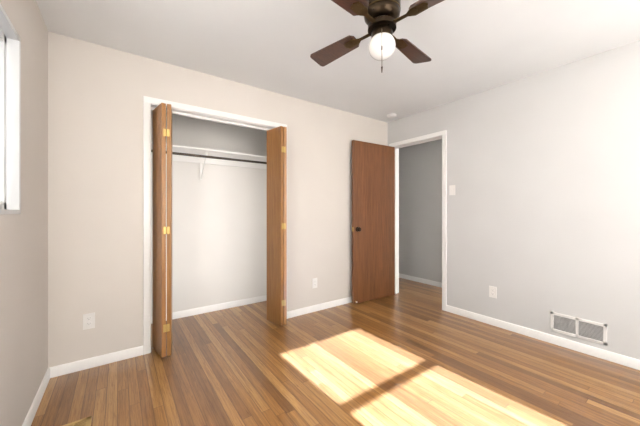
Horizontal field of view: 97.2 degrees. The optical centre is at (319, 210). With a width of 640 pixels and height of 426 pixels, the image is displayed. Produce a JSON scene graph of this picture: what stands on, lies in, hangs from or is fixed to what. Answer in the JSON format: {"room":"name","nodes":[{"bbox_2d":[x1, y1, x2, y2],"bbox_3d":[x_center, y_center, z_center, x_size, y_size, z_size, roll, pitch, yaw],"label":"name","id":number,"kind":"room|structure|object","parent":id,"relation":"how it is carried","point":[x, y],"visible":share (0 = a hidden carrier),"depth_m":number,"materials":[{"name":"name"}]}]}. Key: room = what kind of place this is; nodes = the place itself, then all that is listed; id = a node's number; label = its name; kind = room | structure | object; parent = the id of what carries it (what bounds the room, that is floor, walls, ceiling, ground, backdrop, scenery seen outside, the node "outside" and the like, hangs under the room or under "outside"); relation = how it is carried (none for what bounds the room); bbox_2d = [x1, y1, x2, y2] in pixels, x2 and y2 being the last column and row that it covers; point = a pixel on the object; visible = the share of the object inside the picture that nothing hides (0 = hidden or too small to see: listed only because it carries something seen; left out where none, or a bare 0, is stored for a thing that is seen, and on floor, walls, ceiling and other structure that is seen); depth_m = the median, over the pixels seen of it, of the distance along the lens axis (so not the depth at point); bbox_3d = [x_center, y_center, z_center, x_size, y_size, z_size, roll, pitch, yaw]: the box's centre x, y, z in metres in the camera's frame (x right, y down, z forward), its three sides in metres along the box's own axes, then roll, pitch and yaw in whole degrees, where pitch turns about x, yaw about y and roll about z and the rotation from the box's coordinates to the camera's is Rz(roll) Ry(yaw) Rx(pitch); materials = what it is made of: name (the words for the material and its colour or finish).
{"room":"empty bedroom","nodes":[
{"label":"empty bedroom","id":0,"kind":"room"},
{"bbox_2d":[0,0,47,425],"bbox_3d":[-0.879,-0.045,0.433,0.120,2.440,3.967,0,0,-36],"label":"wall","id":1,"kind":"structure","parent":0,"point":[23,301],"depth_m":1.54,"materials":[{"name":"paint"}]},
{"bbox_2d":[0,3,20,214],"bbox_3d":[-1.220,-0.430,0.910,0.120,0.890,1.200,0,0,-36],"label":"window","id":2,"kind":"structure","parent":1,"relation":"in","point":[10,120],"depth_m":1.40,"materials":[{"name":"white glass"}]},
{"bbox_2d":[22,366,53,425],"bbox_3d":[-0.826,1.139,0.472,0.013,0.072,3.727,0,0,-36],"label":"baseboard","id":3,"kind":"structure","parent":1,"relation":"attached to","point":[49,374],"depth_m":1.70,"materials":[{"name":"white wood"}]},
{"bbox_2d":[151,111,266,315],"bbox_3d":[-1.170,-0.045,3.093,2.080,2.440,0.700,0,0,-36],"label":"wall","id":4,"kind":"structure","parent":0,"point":[219,234],"depth_m":3.34,"materials":[{"name":"paint"}]},
{"bbox_2d":[151,142,266,179],"bbox_3d":[-1.208,-0.505,3.146,1.838,0.300,0.329,0,0,-36],"label":"closet shelf","id":5,"kind":"object","parent":4,"relation":"attached to","point":[204,156],"visible":0.5,"depth_m":3.18,"materials":[{"name":"white wood"}]},
{"bbox_2d":[151,295,266,323],"bbox_3d":[-1.300,1.139,3.276,1.840,0.072,0.013,0,0,-36],"label":"baseboard","id":6,"kind":"structure","parent":4,"relation":"attached to","point":[205,309],"depth_m":3.32,"materials":[{"name":"white wood"}]},
{"bbox_2d":[48,31,387,367],"bbox_3d":[-0.556,-0.045,3.028,3.664,2.440,0.120,0,0,-36],"label":"wall","id":7,"kind":"structure","parent":0,"point":[96,93],"depth_m":2.24,"materials":[{"name":"paint"}]},
{"bbox_2d":[83,313,94,329],"bbox_3d":[-1.729,0.825,2.111,0.070,0.114,0.008,0,0,-36],"label":"electrical outlet","id":8,"kind":"object","parent":7,"relation":"attached to","point":[89,321],"visible":1,"depth_m":2.11,"materials":[{"name":"white plastic"}]},
{"bbox_2d":[54,346,142,376],"bbox_3d":[-1.666,1.139,2.152,0.538,0.072,0.013,0,0,-36],"label":"baseboard","id":9,"kind":"structure","parent":7,"relation":"attached to","point":[104,359],"depth_m":2.13,"materials":[{"name":"white wood"}]},
{"bbox_2d":[152,103,171,357],"bbox_3d":[-1.302,0.156,2.358,0.152,2.038,0.272,0,0,-36],"label":"bifold door","id":10,"kind":"structure","parent":7,"relation":"in","point":[160,230],"depth_m":2.27,"materials":[{"name":"brown wood"}]},
{"bbox_2d":[151,107,270,130],"bbox_3d":[-0.951,-0.874,2.761,1.216,0.022,0.030,0,0,-36],"label":"track rail","id":11,"kind":"object","parent":7,"relation":"attached to","point":[214,120],"visible":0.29,"depth_m":2.72,"materials":[{"name":"white metal"}]},
{"bbox_2d":[143,96,286,354],"bbox_3d":[-0.939,0.117,2.744,1.334,2.117,0.138,0,0,-36],"label":"trim","id":12,"kind":"structure","parent":7,"relation":"attached to","point":[149,103],"depth_m":2.32,"materials":[{"name":"white wood"}]},
{"bbox_2d":[267,126,286,325],"bbox_3d":[-0.445,0.156,2.970,0.146,2.038,0.272,0,0,-36],"label":"bifold door","id":13,"kind":"structure","parent":7,"relation":"in","point":[277,225],"depth_m":2.88,"materials":[{"name":"brown wood"}]},
{"bbox_2d":[312,278,316,287],"bbox_3d":[-0.060,0.845,3.304,0.070,0.114,0.008,0,0,-36],"label":"electrical outlet","id":14,"kind":"object","parent":7,"relation":"attached to","point":[314,282],"visible":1,"depth_m":3.30,"materials":[{"name":"white plastic"}]},
{"bbox_2d":[287,296,351,318],"bbox_3d":[0.312,1.139,3.553,1.642,0.072,0.037,0,0,-36],"label":"baseboard","id":15,"kind":"structure","parent":7,"relation":"attached to","point":[305,310],"depth_m":3.32,"materials":[{"name":"white wood"}]},
{"bbox_2d":[31,278,639,425],"bbox_3d":[0.577,1.215,2.084,4.970,0.080,5.520,0,0,-36],"label":"floor","id":16,"kind":"structure","parent":0,"point":[411,353],"depth_m":1.99,"materials":[{"name":"brown wood"}]},
{"bbox_2d":[62,416,91,425],"bbox_3d":[-1.270,1.173,1.431,0.155,0.004,0.335,0,0,-36],"label":"floor vent","id":17,"kind":"object","parent":16,"relation":"in","point":[85,421],"visible":1,"depth_m":1.56,"materials":[{"name":"gold metal"}]},
{"bbox_2d":[36,0,639,122],"bbox_3d":[0.577,-1.315,2.084,4.970,0.100,5.520,0,0,-36],"label":"ceiling","id":18,"kind":"structure","parent":0,"point":[470,47],"depth_m":2.08,"materials":[{"name":"paint"}]},
{"bbox_2d":[310,0,443,72],"bbox_3d":[0.346,-0.998,1.574,0.815,0.535,0.815,0,0,0],"label":"ceiling fan","id":19,"kind":"object","parent":18,"relation":"hanging from","point":[382,18],"visible":1,"depth_m":1.52,"materials":[{"name":"brown wood"}]},
{"bbox_2d":[387,113,396,117],"bbox_3d":[0.945,-1.248,3.711,0.124,0.034,0.124,0,0,-36],"label":"smoke detector","id":20,"kind":"object","parent":18,"relation":"attached to","point":[392,115],"visible":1,"depth_m":3.68,"materials":[{"name":"white plastic"}]},
{"bbox_2d":[399,139,441,282],"bbox_3d":[2.467,-0.045,3.594,0.100,2.440,5.220,0,0,-36],"label":"wall","id":21,"kind":"structure","parent":0,"point":[420,210],"depth_m":4.61,"materials":[{"name":"paint"}]},
{"bbox_2d":[399,273,441,287],"bbox_3d":[2.415,1.139,3.570,0.013,0.072,5.000,0,0,-36],"label":"baseboard","id":22,"kind":"structure","parent":21,"relation":"attached to","point":[421,280],"depth_m":4.62,"materials":[{"name":"white wood"}]},
{"bbox_2d":[388,40,639,359],"bbox_3d":[1.767,-0.045,3.032,0.120,2.440,5.120,0,0,-36],"label":"wall","id":23,"kind":"structure","parent":0,"point":[543,202],"depth_m":2.52,"materials":[{"name":"paint"}]},
{"bbox_2d":[389,130,446,310],"bbox_3d":[1.291,0.112,3.698,0.154,2.127,0.857,0,0,-36],"label":"door frame","id":24,"kind":"structure","parent":23,"relation":"attached to","point":[442,135],"depth_m":3.39,"materials":[{"name":"white wood"}]},
{"bbox_2d":[352,140,394,303],"bbox_3d":[0.728,0.137,3.746,0.747,2.056,0.133,0,0,-33],"label":"door","id":25,"kind":"structure","parent":24,"relation":"attached to","point":[373,220],"depth_m":3.71,"materials":[{"name":"brown wood"}]},
{"bbox_2d":[449,185,454,194],"bbox_3d":[1.523,-0.240,3.254,0.019,0.114,0.070,0,0,-36],"label":"light switch","id":26,"kind":"object","parent":23,"relation":"attached to","point":[451,189],"visible":1,"depth_m":3.25,"materials":[{"name":"white plastic"}]},
{"bbox_2d":[489,286,496,297],"bbox_3d":[1.780,0.835,2.904,0.008,0.114,0.070,0,0,-36],"label":"electrical outlet","id":27,"kind":"object","parent":23,"relation":"attached to","point":[492,292],"visible":1,"depth_m":2.90,"materials":[{"name":"white plastic"}]},
{"bbox_2d":[446,305,639,369],"bbox_3d":[2.299,1.139,2.172,0.013,0.072,2.800,0,0,-36],"label":"baseboard","id":28,"kind":"structure","parent":23,"relation":"attached to","point":[627,361],"depth_m":2.49,"materials":[{"name":"white wood"}]},
{"bbox_2d":[551,312,606,345],"bbox_3d":[2.161,0.980,2.370,0.008,0.166,0.356,0,0,-36],"label":"air vent","id":29,"kind":"object","parent":23,"relation":"in","point":[589,330],"visible":1,"depth_m":2.35,"materials":[{"name":"white metal"}]}
]}

